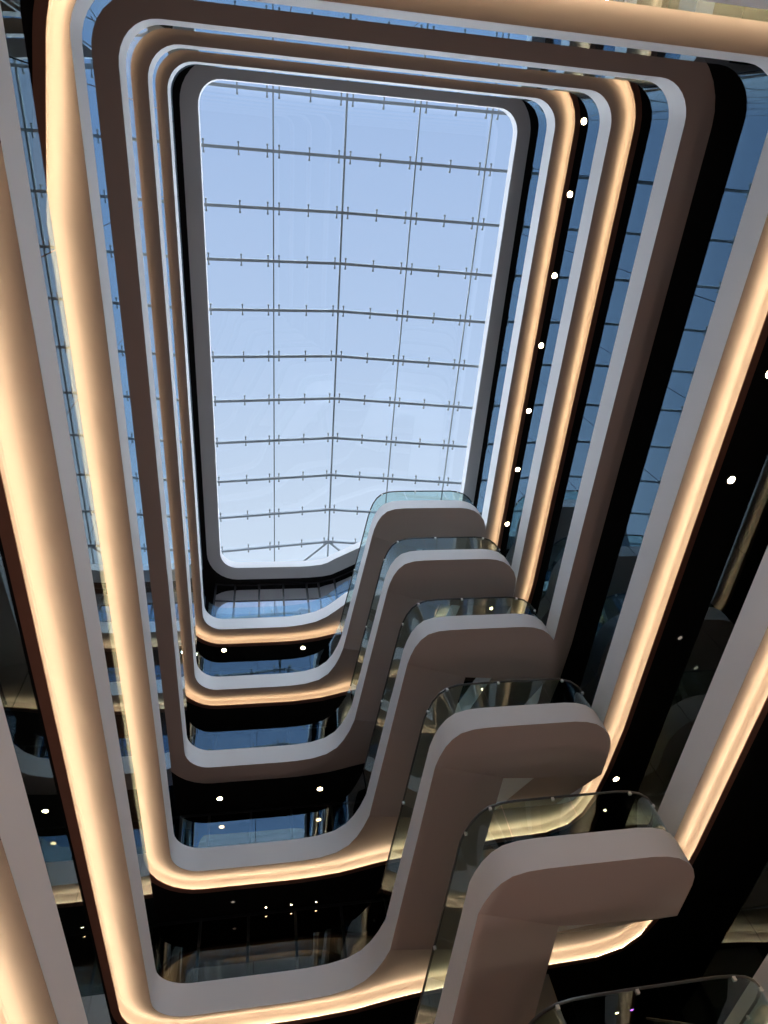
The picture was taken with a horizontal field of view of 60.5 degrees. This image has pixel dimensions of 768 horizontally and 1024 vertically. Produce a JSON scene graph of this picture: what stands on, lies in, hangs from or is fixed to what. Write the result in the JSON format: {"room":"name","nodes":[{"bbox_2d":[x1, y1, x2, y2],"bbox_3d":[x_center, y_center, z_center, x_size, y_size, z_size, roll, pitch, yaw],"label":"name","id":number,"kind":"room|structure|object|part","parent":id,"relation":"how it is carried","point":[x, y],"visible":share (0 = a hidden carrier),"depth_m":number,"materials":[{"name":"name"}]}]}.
{"room":"building atrium","nodes":[
{"label":"building atrium","id":0,"kind":"room"},
{"bbox_2d":[179,65,514,560],"bbox_3d":[-1.526,-7.832,34.281,31.000,0.320,39.000,0,-61,-10],"label":"floor","id":1,"kind":"structure","parent":0,"point":[194,65],"depth_m":31.38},
{"bbox_2d":[175,65,533,581],"bbox_3d":[-1.762,-7.442,34.165,15.800,0.620,25.980,0,-61,-10],"label":"balcony","id":2,"kind":"object","parent":1,"relation":"attached to","point":[520,114],"visible":0.83,"depth_m":31.79,"materials":[{"name":"white paint"}]},
{"bbox_3d":[-1.727,-7.823,35.709,17.300,2.241,28.800,0,-61,-10],"label":"trim","id":3,"kind":"structure","parent":1,"relation":"on","visible":0},
{"bbox_2d":[201,82,506,560],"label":"frame","id":4,"kind":"structure","parent":3,"relation":"attached to","point":[344,157],"depth_m":35.51,"materials":[{"name":"metal"}]},
{"bbox_2d":[172,69,546,615],"bbox_3d":[-1.468,-7.654,33.961,31.000,0.340,39.000,0,-61,-10],"label":"ceiling","id":5,"kind":"structure","parent":0,"point":[540,124],"depth_m":33.50,"materials":[{"name":"paint"}]},
{"bbox_2d":[171,64,527,618],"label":"window","id":6,"kind":"structure","parent":5,"relation":"attached to","point":[230,601],"depth_m":37.88,"materials":[{"name":"glass"}]},
{"bbox_3d":[-8.141,-13.694,25.614,0.014,1.066,2.583,0,-61,-10],"label":"glass panel","id":7,"kind":"part","parent":6,"relation":"part of","materials":[{"name":"glass"}]},
{"bbox_3d":[-8.339,-11.411,26.848,0.014,1.066,2.583,0,-61,-10],"label":"glass panel","id":8,"kind":"part","parent":6,"relation":"part of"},
{"bbox_3d":[-8.538,-9.128,28.082,0.014,1.066,2.583,0,-61,-10],"label":"glass panel","id":9,"kind":"part","parent":6,"relation":"part of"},
{"bbox_3d":[-7.644,-15.815,24.524,0.588,1.066,2.232,28,-70,-23],"label":"glass panel","id":10,"kind":"part","parent":6,"relation":"part of","materials":[{"name":"glass"}]},
{"bbox_3d":[-8.737,-6.845,29.316,0.014,1.066,2.583,0,-61,-10],"label":"glass panel","id":11,"kind":"part","parent":6,"relation":"part of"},
{"bbox_3d":[-8.936,-4.562,30.550,0.014,1.066,2.583,0,-61,-10],"label":"glass panel","id":12,"kind":"part","parent":6,"relation":"part of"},
{"bbox_3d":[-9.135,-2.279,31.784,0.014,1.066,2.583,0,-61,-10],"label":"glass panel","id":13,"kind":"part","parent":6,"relation":"part of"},
{"bbox_3d":[-9.334,0.004,33.018,0.014,1.066,2.583,0,-61,-10],"label":"glass panel","id":14,"kind":"part","parent":6,"relation":"part of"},
{"bbox_3d":[-9.533,2.286,34.252,0.014,1.066,2.583,0,-61,-10],"label":"glass panel","id":15,"kind":"part","parent":6,"relation":"part of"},
{"bbox_3d":[-9.085,5.161,37.436,1.038,3.385,0.024,4,-62,-12],"label":"pane","id":16,"kind":"part","parent":6,"relation":"part of","materials":[{"name":"glass"}]},
{"bbox_3d":[-5.489,-16.541,24.509,2.583,1.066,0.014,0,-61,-10],"label":"glass panel","id":17,"kind":"part","parent":6,"relation":"part of","materials":[{"name":"glass"}]},
{"bbox_3d":[-7.858,5.195,37.676,1.316,3.385,0.024,0,-61,-10],"label":"pane","id":18,"kind":"part","parent":6,"relation":"part of","materials":[{"name":"glass"}]},
{"bbox_3d":[-6.479,5.184,37.919,1.316,3.385,0.024,0,-61,-10],"label":"pane","id":19,"kind":"part","parent":6,"relation":"part of","materials":[{"name":"glass"}]},
{"bbox_3d":[-5.100,5.173,38.161,1.316,3.385,0.024,0,-61,-10],"label":"pane","id":20,"kind":"part","parent":6,"relation":"part of","materials":[{"name":"glass"}]},
{"bbox_3d":[-2.926,-16.562,24.960,2.583,1.066,0.014,0,-61,-10],"label":"glass panel","id":21,"kind":"part","parent":6,"relation":"part of","materials":[{"name":"glass"}]},
{"bbox_3d":[-4.064,5.147,38.334,0.659,3.385,0.024,-3,-61,-8],"label":"pane","id":22,"kind":"part","parent":6,"relation":"part of","materials":[{"name":"glass"}]},
{"bbox_3d":[-3.242,5.022,38.413,0.919,3.385,0.024,-12,-60,-3],"label":"pane","id":23,"kind":"part","parent":6,"relation":"part of","materials":[{"name":"glass"}]},
{"bbox_3d":[-2.100,4.628,38.399,1.366,3.385,0.024,-24,-60,3],"label":"pane","id":24,"kind":"part","parent":6,"relation":"part of","materials":[{"name":"glass"}]},
{"bbox_3d":[-1.590,-5.511,31.348,14.774,1.066,25.254,0,-61,-10],"label":"glass balustrade","id":25,"kind":"part","parent":6,"relation":"part of","materials":[{"name":"glass"}]},
{"bbox_3d":[-0.363,-16.583,25.411,2.583,1.066,0.014,0,-61,-10],"label":"glass panel","id":26,"kind":"part","parent":6,"relation":"part of","materials":[{"name":"glass"}]},
{"bbox_3d":[2.200,-16.603,25.862,2.583,1.066,0.014,0,-61,-10],"label":"glass panel","id":27,"kind":"part","parent":6,"relation":"part of","materials":[{"name":"glass"}]},
{"bbox_3d":[4.759,-16.616,26.316,2.574,1.066,0.095,1,-62,-11],"label":"glass panel","id":28,"kind":"part","parent":6,"relation":"part of","materials":[{"name":"glass"}]},
{"bbox_2d":[0,537,767,1023],"bbox_3d":[2.036,3.150,14.538,31.000,0.340,39.000,0,-61,-10],"label":"ceiling","id":29,"kind":"structure","parent":0,"point":[720,927],"depth_m":20.76,"materials":[{"name":"paint"}]},
{"bbox_2d":[0,0,767,955],"bbox_3d":[1.335,0.989,18.423,31.000,0.340,39.000,0,-61,-10],"label":"ceiling","id":30,"kind":"structure","parent":0,"point":[731,543],"depth_m":21.85,"materials":[{"name":"paint"}]},
{"bbox_2d":[612,776,619,781],"bbox_3d":[8.633,9.934,24.501,0.310,0.030,0.310,0,-61,-10],"label":"recessed light","id":31,"kind":"object","parent":30,"relation":"in","point":[615,778],"visible":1,"depth_m":24.49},
{"bbox_2d":[676,635,683,640],"bbox_3d":[9.634,4.097,21.435,0.240,0.030,0.240,0,-61,-10],"label":"recessed light","id":32,"kind":"object","parent":30,"relation":"in","point":[679,637],"visible":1,"depth_m":21.43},
{"bbox_2d":[692,665,698,670],"bbox_3d":[10.536,5.264,22.247,0.240,0.030,0.240,0,-61,-10],"label":"recessed light","id":33,"kind":"object","parent":30,"relation":"in","point":[695,667],"visible":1,"depth_m":22.24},
{"bbox_2d":[726,475,736,484],"bbox_3d":[9.853,-0.910,18.689,0.310,0.030,0.310,0,-61,-10],"label":"recessed light","id":34,"kind":"object","parent":30,"relation":"in","point":[731,479],"visible":1,"depth_m":18.69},
{"bbox_3d":[9.853,-0.911,18.692,0.230,0.001,0.230,0,-61,-10],"label":"bulb","id":35,"kind":"part","parent":34,"relation":"part of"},
{"bbox_2d":[764,369,767,379],"bbox_3d":[10.089,-3.611,17.229,0.310,0.030,0.310,0,-61,-10],"label":"recessed light","id":36,"kind":"object","parent":30,"relation":"in","point":[766,371],"visible":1,"depth_m":17.22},
{"bbox_2d":[196,92,599,670],"bbox_3d":[-0.767,-5.493,30.077,31.000,0.340,39.000,0,-61,-10],"label":"ceiling","id":37,"kind":"structure","parent":0,"point":[316,653],"depth_m":31.70,"materials":[{"name":"paint"}]},
{"bbox_2d":[539,342,544,348],"bbox_3d":[7.189,-7.615,30.117,0.310,0.030,0.310,0,-61,-10],"label":"recessed light","id":38,"kind":"object","parent":37,"relation":"in","point":[541,344],"visible":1,"depth_m":30.12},
{"bbox_2d":[552,272,557,278],"bbox_3d":[7.422,-10.291,28.672,0.310,0.030,0.310,0,-61,-10],"label":"recessed light","id":39,"kind":"object","parent":37,"relation":"in","point":[555,274],"visible":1,"depth_m":28.67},
{"bbox_2d":[567,190,573,198],"bbox_3d":[7.667,-13.098,27.154,0.310,0.030,0.310,0,-61,-10],"label":"recessed light","id":40,"kind":"object","parent":37,"relation":"in","point":[570,192],"visible":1,"depth_m":27.17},
{"bbox_2d":[580,117,587,125],"bbox_3d":[7.865,-15.378,25.922,0.310,0.030,0.310,0,-61,-10],"label":"recessed light","id":41,"kind":"object","parent":37,"relation":"in","point":[584,120],"visible":1,"depth_m":25.92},
{"bbox_2d":[186,80,668,736],"bbox_3d":[-0.067,-3.333,26.192,31.000,0.340,39.000,0,-61,-10],"label":"ceiling","id":42,"kind":"structure","parent":0,"point":[655,109],"depth_m":27.31,"materials":[{"name":"paint"}]},
{"bbox_2d":[172,61,767,837],"bbox_3d":[0.634,-1.172,22.308,31.000,0.340,39.000,0,-61,-10],"label":"ceiling","id":43,"kind":"structure","parent":0,"point":[742,130],"depth_m":22.50,"materials":[{"name":"paint"}]},
{"bbox_2d":[216,796,223,800],"bbox_3d":[-7.024,12.267,28.186,0.310,0.030,0.310,0,-61,-10],"label":"recessed light","id":44,"kind":"object","parent":43,"relation":"in","point":[219,798],"visible":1,"depth_m":28.19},
{"bbox_2d":[316,786,322,791],"bbox_3d":[-2.812,12.146,28.879,0.310,0.030,0.310,0,-61,-10],"label":"recessed light","id":45,"kind":"object","parent":43,"relation":"in","point":[320,788],"visible":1,"depth_m":28.88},
{"bbox_2d":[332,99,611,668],"bbox_3d":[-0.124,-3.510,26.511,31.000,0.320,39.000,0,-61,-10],"label":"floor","id":46,"kind":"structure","parent":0,"point":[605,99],"depth_m":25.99,"materials":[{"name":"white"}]},
{"bbox_2d":[202,666,318,676],"bbox_3d":[-6.944,9.665,34.996,17.600,3.790,0.100,0,-61,-10],"label":"window","id":47,"kind":"structure","parent":46,"relation":"on","point":[220,673],"depth_m":36.47,"materials":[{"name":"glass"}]},
{"bbox_3d":[-9.529,9.686,34.541,1.645,3.590,0.024,0,-61,-10],"label":"pane","id":48,"kind":"part","parent":47,"relation":"part of","materials":[{"name":"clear glass"}]},
{"bbox_3d":[-7.806,9.672,34.844,1.645,3.590,0.024,0,-61,-10],"label":"pane","id":49,"kind":"part","parent":47,"relation":"part of","materials":[{"name":"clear glass"}]},
{"bbox_3d":[-6.082,9.658,35.147,1.645,3.590,0.024,0,-61,-10],"label":"pane","id":50,"kind":"part","parent":47,"relation":"part of","materials":[{"name":"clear glass"}]},
{"bbox_3d":[-4.359,9.644,35.451,1.645,3.590,0.024,0,-61,-10],"label":"pane","id":51,"kind":"part","parent":47,"relation":"part of","materials":[{"name":"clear glass"}]},
{"bbox_2d":[126,27,641,708],"bbox_3d":[-0.668,-2.821,26.604,16.880,0.987,27.310,0,-61,-10],"label":"balcony","id":52,"kind":"object","parent":46,"relation":"attached to","point":[624,105],"visible":0.59,"depth_m":24.05,"materials":[{"name":"white paint"}]},
{"bbox_2d":[152,48,575,668],"bbox_3d":[-0.801,-3.351,27.479,14.954,1.066,25.254,0,-61,-10],"label":"glass balustrade","id":53,"kind":"object","parent":52,"relation":"on","point":[166,54],"visible":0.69,"depth_m":22.65,"materials":[{"name":"glass"}]},
{"bbox_3d":[-7.420,-11.761,21.606,0.014,1.066,2.582,0,-61,-10],"label":"glass panel","id":54,"kind":"part","parent":53,"relation":"part of","materials":[{"name":"glass"}]},
{"bbox_3d":[-7.619,-9.479,22.840,0.014,1.066,2.582,0,-61,-10],"label":"glass panel","id":55,"kind":"part","parent":53,"relation":"part of","materials":[{"name":"glass"}]},
{"bbox_3d":[-7.817,-7.196,24.074,0.014,1.066,2.582,0,-61,-10],"label":"glass panel","id":56,"kind":"part","parent":53,"relation":"part of","materials":[{"name":"glass"}]},
{"bbox_3d":[-6.792,-13.816,20.576,0.635,1.066,2.170,38,-74,-26],"label":"glass panel","id":57,"kind":"part","parent":53,"relation":"part of","materials":[{"name":"glass"}]},
{"bbox_3d":[-8.016,-4.914,25.308,0.014,1.066,2.582,0,-61,-10],"label":"glass panel","id":58,"kind":"part","parent":53,"relation":"part of","materials":[{"name":"glass"}]},
{"bbox_3d":[-8.215,-2.631,26.541,0.014,1.066,2.582,0,-61,-10],"label":"glass panel","id":59,"kind":"part","parent":53,"relation":"part of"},
{"bbox_3d":[-8.414,-0.349,27.775,0.014,1.066,2.582,0,-61,-10],"label":"glass panel","id":60,"kind":"part","parent":53,"relation":"part of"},
{"bbox_3d":[-8.613,1.933,29.009,0.014,1.066,2.582,0,-61,-10],"label":"glass panel","id":61,"kind":"part","parent":53,"relation":"part of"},
{"bbox_3d":[-8.812,4.216,30.242,0.014,1.066,2.582,0,-61,-10],"label":"glass panel","id":62,"kind":"part","parent":53,"relation":"part of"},
{"bbox_3d":[-8.953,6.469,31.470,0.266,1.066,2.509,-8,-60,-6],"label":"glass panel","id":63,"kind":"part","parent":53,"relation":"part of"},
{"bbox_3d":[-4.533,-14.383,20.669,2.582,1.066,0.014,0,-61,-10],"label":"glass panel","id":64,"kind":"part","parent":53,"relation":"part of","materials":[{"name":"glass"}]},
{"bbox_3d":[-1.970,-14.403,21.120,2.582,1.066,0.014,0,-61,-10],"label":"glass panel","id":65,"kind":"part","parent":53,"relation":"part of","materials":[{"name":"glass"}]},
{"bbox_3d":[0.593,-14.424,21.571,2.582,1.066,0.014,0,-61,-10],"label":"glass panel","id":66,"kind":"part","parent":53,"relation":"part of","materials":[{"name":"glass"}]},
{"bbox_3d":[3.155,-14.444,22.022,2.582,1.066,0.014,0,-61,-10],"label":"glass panel","id":67,"kind":"part","parent":53,"relation":"part of","materials":[{"name":"glass"}]},
{"bbox_3d":[5.710,-14.453,22.478,2.566,1.066,0.121,2,-62,-11],"label":"glass panel","id":68,"kind":"part","parent":53,"relation":"part of","materials":[{"name":"glass"}]},
{"bbox_2d":[341,500,485,650],"bbox_3d":[1.347,2.608,32.651,7.050,5.387,6.470,0,-61,-10],"label":"fascia","id":69,"kind":"structure","parent":52,"relation":"on","point":[394,521],"depth_m":31.50,"materials":[{"name":"white paint"}]},
{"bbox_2d":[340,490,473,621],"bbox_3d":[1.185,2.135,33.556,6.979,5.609,6.454,0,-61,-10],"label":"balustrade","id":70,"kind":"object","parent":69,"relation":"on","point":[471,502],"visible":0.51,"depth_m":32.88,"materials":[{"name":"clear glass"}]},
{"bbox_2d":[478,849,564,1023],"bbox_3d":[4.033,15.121,21.766,2.650,8.290,0.250,0,-61,-10],"label":"wall","id":71,"kind":"structure","parent":0,"point":[548,997],"depth_m":20.86,"materials":[{"name":"paint"}]},
{"bbox_3d":[-0.825,-5.671,30.396,31.000,0.320,39.000,0,-61,-10],"label":"floor","id":72,"kind":"structure","parent":0,"visible":0},
{"bbox_2d":[154,50,580,646],"bbox_3d":[-1.467,-4.981,30.471,16.680,0.987,27.310,0,-61,-10],"label":"balcony","id":73,"kind":"object","parent":72,"relation":"attached to","point":[563,124],"visible":0.53,"depth_m":28.50,"materials":[{"name":"white paint"}]},
{"bbox_3d":[0.577,-1.349,22.627,31.000,0.320,39.000,0,-61,-10],"label":"floor","id":74,"kind":"structure","parent":0,"visible":0},
{"bbox_2d":[187,725,339,749],"bbox_3d":[-6.243,11.826,31.111,17.600,3.790,0.100,0,-61,-10],"label":"window","id":75,"kind":"structure","parent":74,"relation":"on","point":[276,737],"depth_m":32.36,"materials":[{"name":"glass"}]},
{"bbox_3d":[-8.828,11.847,30.656,1.645,3.590,0.024,0,-61,-10],"label":"pane","id":76,"kind":"part","parent":75,"relation":"part of","materials":[{"name":"clear glass"}]},
{"bbox_3d":[-7.105,11.833,30.959,1.645,3.590,0.024,0,-61,-10],"label":"pane","id":77,"kind":"part","parent":75,"relation":"part of","materials":[{"name":"clear glass"}]},
{"bbox_3d":[-5.381,11.819,31.263,1.645,3.590,0.024,0,-61,-10],"label":"pane","id":78,"kind":"part","parent":75,"relation":"part of","materials":[{"name":"clear glass"}]},
{"bbox_3d":[-3.658,11.805,31.566,1.645,3.590,0.024,0,-61,-10],"label":"pane","id":79,"kind":"part","parent":75,"relation":"part of","materials":[{"name":"clear glass"}]},
{"bbox_3d":[-1.934,11.791,31.869,1.645,3.590,0.024,0,-61,-10],"label":"pane","id":80,"kind":"part","parent":75,"relation":"part of","materials":[{"name":"clear glass"}]},
{"bbox_2d":[82,0,721,785],"bbox_3d":[0.025,-0.684,22.762,16.880,0.887,27.310,0,-61,-10],"label":"balcony","id":81,"kind":"object","parent":74,"relation":"attached to","point":[109,26],"visible":0.7,"depth_m":19.33,"materials":[{"name":"white paint"}]},
{"bbox_2d":[130,25,637,725],"bbox_3d":[-0.100,-1.190,23.594,14.954,1.066,25.254,0,-61,-10],"label":"glass balustrade","id":82,"kind":"object","parent":81,"relation":"on","point":[155,27],"visible":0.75,"depth_m":19.20,"materials":[{"name":"glass"}]},
{"bbox_3d":[-6.719,-9.601,17.722,0.014,1.066,2.582,0,-61,-10],"label":"glass panel","id":83,"kind":"part","parent":82,"relation":"part of","materials":[{"name":"glass"}]},
{"bbox_3d":[-6.918,-7.318,18.956,0.014,1.066,2.582,0,-61,-10],"label":"glass panel","id":84,"kind":"part","parent":82,"relation":"part of","materials":[{"name":"glass"}]},
{"bbox_3d":[-7.117,-5.036,20.189,0.014,1.066,2.582,0,-61,-10],"label":"glass panel","id":85,"kind":"part","parent":82,"relation":"part of","materials":[{"name":"glass"}]},
{"bbox_3d":[-6.091,-11.656,16.692,0.635,1.066,2.170,38,-74,-26],"label":"glass panel","id":86,"kind":"part","parent":82,"relation":"part of","materials":[{"name":"glass"}]},
{"bbox_3d":[-7.315,-2.753,21.423,0.014,1.066,2.582,0,-61,-10],"label":"glass panel","id":87,"kind":"part","parent":82,"relation":"part of","materials":[{"name":"glass"}]},
{"bbox_3d":[-7.514,-0.471,22.657,0.014,1.066,2.582,0,-61,-10],"label":"glass panel","id":88,"kind":"part","parent":82,"relation":"part of","materials":[{"name":"glass"}]},
{"bbox_3d":[-7.713,1.812,23.890,0.014,1.066,2.582,0,-61,-10],"label":"glass panel","id":89,"kind":"part","parent":82,"relation":"part of","materials":[{"name":"glass"}]},
{"bbox_3d":[-7.912,4.094,25.124,0.014,1.066,2.582,0,-61,-10],"label":"glass panel","id":90,"kind":"part","parent":82,"relation":"part of","materials":[{"name":"glass"}]},
{"bbox_3d":[-8.111,6.377,26.358,0.014,1.066,2.582,0,-61,-10],"label":"glass panel","id":91,"kind":"part","parent":82,"relation":"part of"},
{"bbox_3d":[-8.252,8.630,27.586,0.266,1.066,2.509,-8,-60,-6],"label":"glass panel","id":92,"kind":"part","parent":82,"relation":"part of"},
{"bbox_3d":[-3.832,-12.222,16.785,2.582,1.066,0.014,0,-61,-10],"label":"glass panel","id":93,"kind":"part","parent":82,"relation":"part of","materials":[{"name":"glass"}]},
{"bbox_3d":[-1.269,-12.243,17.235,2.582,1.066,0.014,0,-61,-10],"label":"glass panel","id":94,"kind":"part","parent":82,"relation":"part of","materials":[{"name":"glass"}]},
{"bbox_3d":[1.294,-12.263,17.686,2.582,1.066,0.014,0,-61,-10],"label":"glass panel","id":95,"kind":"part","parent":82,"relation":"part of","materials":[{"name":"glass"}]},
{"bbox_3d":[3.856,-12.284,18.137,2.582,1.066,0.014,0,-61,-10],"label":"glass panel","id":96,"kind":"part","parent":82,"relation":"part of","materials":[{"name":"glass"}]},
{"bbox_3d":[6.411,-12.292,18.593,2.566,1.066,0.121,2,-62,-11],"label":"glass panel","id":97,"kind":"part","parent":82,"relation":"part of","materials":[{"name":"glass"}]},
{"bbox_2d":[352,549,515,721],"bbox_3d":[2.048,4.769,28.767,7.050,5.387,6.470,0,-61,-10],"label":"fascia","id":98,"kind":"structure","parent":81,"relation":"on","point":[414,577],"depth_m":27.65,"materials":[{"name":"white paint"}]},
{"bbox_2d":[350,536,501,685],"bbox_3d":[1.886,4.296,29.671,6.979,5.609,6.454,0,-61,-10],"label":"balustrade","id":99,"kind":"object","parent":98,"relation":"on","point":[483,538],"visible":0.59,"depth_m":29.00,"materials":[{"name":"clear glass"}]},
{"bbox_3d":[1.278,0.811,18.742,31.000,0.320,39.000,0,-61,-10],"label":"floor","id":100,"kind":"structure","parent":0,"visible":0},
{"bbox_2d":[172,800,362,847],"bbox_3d":[-5.542,13.986,27.227,17.600,3.790,0.100,0,-61,-10],"label":"glass railing","id":101,"kind":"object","parent":100,"relation":"on","point":[218,829],"depth_m":28.27,"materials":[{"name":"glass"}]},
{"bbox_3d":[-8.127,14.007,26.772,1.645,3.590,0.024,0,-61,-10],"label":"pane","id":102,"kind":"part","parent":101,"relation":"part of","materials":[{"name":"clear glass"}]},
{"bbox_3d":[-6.404,13.993,27.075,1.645,3.590,0.024,0,-61,-10],"label":"pane","id":103,"kind":"part","parent":101,"relation":"part of","materials":[{"name":"clear glass"}]},
{"bbox_3d":[-4.680,13.980,27.378,1.645,3.590,0.024,0,-61,-10],"label":"pane","id":104,"kind":"part","parent":101,"relation":"part of","materials":[{"name":"clear glass"}]},
{"bbox_3d":[-2.957,13.966,27.681,1.645,3.590,0.024,0,-61,-10],"label":"pane","id":105,"kind":"part","parent":101,"relation":"part of","materials":[{"name":"clear glass"}]},
{"bbox_3d":[-1.233,13.952,27.985,1.645,3.590,0.024,0,-61,-10],"label":"pane","id":106,"kind":"part","parent":101,"relation":"part of","materials":[{"name":"clear glass"}]},
{"bbox_2d":[32,0,767,893],"bbox_3d":[0.734,1.501,18.835,16.880,0.987,27.310,0,-61,-10],"label":"balcony","id":107,"kind":"object","parent":100,"relation":"attached to","point":[67,204],"visible":0.92,"depth_m":16.49,"materials":[{"name":"white paint"}]},
{"bbox_2d":[87,0,736,818],"bbox_3d":[0.601,0.971,19.710,14.954,1.066,25.254,0,-61,-10],"label":"glass balustrade","id":108,"kind":"object","parent":107,"relation":"on","point":[231,2],"visible":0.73,"depth_m":14.25,"materials":[{"name":"glass"}]},
{"bbox_3d":[-7.012,3.972,20.006,0.014,1.066,2.582,0,-61,-10],"label":"glass panel","id":109,"kind":"part","parent":108,"relation":"part of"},
{"bbox_3d":[-7.211,6.255,21.239,0.014,1.066,2.582,0,-61,-10],"label":"glass panel","id":110,"kind":"part","parent":108,"relation":"part of","materials":[{"name":"glass"}]},
{"bbox_3d":[-7.410,8.537,22.473,0.014,1.066,2.582,0,-61,-10],"label":"glass panel","id":111,"kind":"part","parent":108,"relation":"part of","materials":[{"name":"glass"}]},
{"bbox_3d":[-7.551,10.791,23.701,0.266,1.066,2.509,-8,-60,-6],"label":"glass panel","id":112,"kind":"part","parent":108,"relation":"part of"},
{"bbox_3d":[-3.131,-10.061,12.900,2.582,1.066,0.014,0,-61,-10],"label":"glass panel","id":113,"kind":"part","parent":108,"relation":"part of","materials":[{"name":"glass"}]},
{"bbox_3d":[-0.568,-10.082,13.351,2.582,1.066,0.014,0,-61,-10],"label":"glass panel","id":114,"kind":"part","parent":108,"relation":"part of","materials":[{"name":"glass"}]},
{"bbox_3d":[1.995,-10.102,13.802,2.582,1.066,0.014,0,-61,-10],"label":"glass panel","id":115,"kind":"part","parent":108,"relation":"part of","materials":[{"name":"glass"}]},
{"bbox_3d":[4.557,-10.123,14.253,2.582,1.066,0.014,0,-61,-10],"label":"glass panel","id":116,"kind":"part","parent":108,"relation":"part of","materials":[{"name":"glass"}]},
{"bbox_3d":[7.112,-10.132,14.709,2.566,1.066,0.121,2,-62,-11],"label":"glass panel","id":117,"kind":"part","parent":108,"relation":"part of","materials":[{"name":"glass"}]},
{"bbox_2d":[366,614,555,816],"bbox_3d":[2.749,6.929,24.882,7.050,5.387,6.470,0,-61,-10],"label":"fascia","id":118,"kind":"structure","parent":107,"relation":"on","point":[439,653],"depth_m":23.82,"materials":[{"name":"white paint"}]},
{"bbox_2d":[363,596,539,769],"bbox_3d":[2.587,6.457,25.787,6.979,5.609,6.454,0,-61,-10],"label":"balustrade","id":119,"kind":"object","parent":118,"relation":"on","point":[515,598],"visible":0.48,"depth_m":25.11,"materials":[{"name":"clear glass"}]},
{"bbox_3d":[3.380,7.294,7.089,31.000,0.320,39.000,0,-61,-10],"label":"floor","id":120,"kind":"structure","parent":0,"visible":0},
{"bbox_3d":[2.837,7.983,7.181,16.880,0.987,27.310,0,-61,-10],"label":"balcony","id":121,"kind":"object","parent":120,"relation":"attached to","visible":0},
{"bbox_3d":[4.860,13.315,13.176,7.050,5.387,6.690,0,-61,-10],"label":"staircase","id":122,"kind":"structure","parent":121,"relation":"on","visible":0},
{"bbox_2d":[528,974,767,1023],"bbox_3d":[4.698,12.843,14.081,6.979,5.609,6.674,0,-61,-10],"label":"balustrade","id":123,"kind":"object","parent":122,"relation":"on","point":[733,977],"visible":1,"depth_m":13.37,"materials":[{"name":"clear glass"}]},
{"bbox_3d":[7.933,10.427,13.574,0.320,1.070,1.685,-30,-60,7],"label":"glass panel","id":124,"kind":"part","parent":123,"relation":"part of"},
{"bbox_3d":[2.679,5.133,10.973,31.000,0.320,39.000,0,-61,-10],"label":"floor","id":125,"kind":"structure","parent":0,"visible":0},
{"bbox_2d":[0,697,767,1023],"bbox_3d":[2.136,5.822,11.066,16.880,0.987,27.310,0,-61,-10],"label":"balcony","id":126,"kind":"object","parent":125,"relation":"attached to","point":[38,982],"visible":0.99,"depth_m":9.89,"materials":[{"name":"white paint"}]},
{"bbox_2d":[434,828,694,1023],"bbox_3d":[4.159,11.154,17.061,7.050,5.387,6.690,0,-61,-10],"label":"fascia","id":127,"kind":"structure","parent":126,"relation":"on","point":[526,893],"depth_m":16.01,"materials":[{"name":"white paint"}]},
{"bbox_2d":[414,790,668,1023],"bbox_3d":[3.997,10.682,17.965,6.979,5.609,6.674,0,-61,-10],"label":"balustrade","id":128,"kind":"object","parent":127,"relation":"on","point":[630,793],"visible":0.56,"depth_m":17.30,"materials":[{"name":"clear glass"}]},
{"bbox_3d":[7.232,8.267,17.459,0.320,1.070,1.685,-30,-60,7],"label":"glass panel","id":129,"kind":"part","parent":128,"relation":"part of","materials":[{"name":"glass"}]},
{"bbox_3d":[1.979,2.972,14.858,31.000,0.320,39.000,0,-61,-10],"label":"floor","id":130,"kind":"structure","parent":0,"visible":0},
{"bbox_2d":[148,897,390,982],"bbox_3d":[-4.841,16.147,23.342,17.600,3.790,0.100,0,-61,-10],"label":"glass railing","id":131,"kind":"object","parent":130,"relation":"on","point":[220,947],"depth_m":24.16,"materials":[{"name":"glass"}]},
{"bbox_3d":[-7.426,16.168,22.887,1.645,3.590,0.024,0,-61,-10],"label":"pane","id":132,"kind":"part","parent":131,"relation":"part of","materials":[{"name":"clear glass"}]},
{"bbox_3d":[-5.703,16.154,23.190,1.645,3.590,0.024,0,-61,-10],"label":"pane","id":133,"kind":"part","parent":131,"relation":"part of","materials":[{"name":"clear glass"}]},
{"bbox_3d":[-3.979,16.140,23.494,1.645,3.590,0.024,0,-61,-10],"label":"pane","id":134,"kind":"part","parent":131,"relation":"part of","materials":[{"name":"clear glass"}]},
{"bbox_3d":[-2.256,16.127,23.797,1.645,3.590,0.024,0,-61,-10],"label":"pane","id":135,"kind":"part","parent":131,"relation":"part of","materials":[{"name":"clear glass"}]},
{"bbox_3d":[-0.532,16.113,24.100,1.645,3.590,0.024,0,-61,-10],"label":"pane","id":136,"kind":"part","parent":131,"relation":"part of","materials":[{"name":"clear glass"}]},
{"bbox_2d":[0,0,767,1023],"bbox_3d":[1.435,3.661,14.950,16.880,0.987,27.310,0,-61,-10],"label":"balcony","id":137,"kind":"object","parent":130,"relation":"attached to","point":[43,536],"visible":0.84,"depth_m":14.81,"materials":[{"name":"white paint"}]},
{"bbox_2d":[385,703,610,949],"bbox_3d":[3.450,9.090,20.998,7.050,5.387,6.470,0,-61,-10],"label":"fascia","id":138,"kind":"structure","parent":137,"relation":"on","point":[478,759],"depth_m":19.93,"materials":[{"name":"white paint"}]},
{"bbox_2d":[381,678,591,884],"bbox_3d":[3.288,8.618,21.902,6.979,5.609,6.454,0,-61,-10],"label":"balustrade","id":139,"kind":"object","parent":138,"relation":"on","point":[543,679],"visible":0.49,"depth_m":21.22,"materials":[{"name":"clear glass"}]},
{"bbox_3d":[6.015,5.916,21.145,1.850,1.070,0.334,24,-68,-21],"label":"glass panel","id":140,"kind":"part","parent":139,"relation":"part of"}
]}

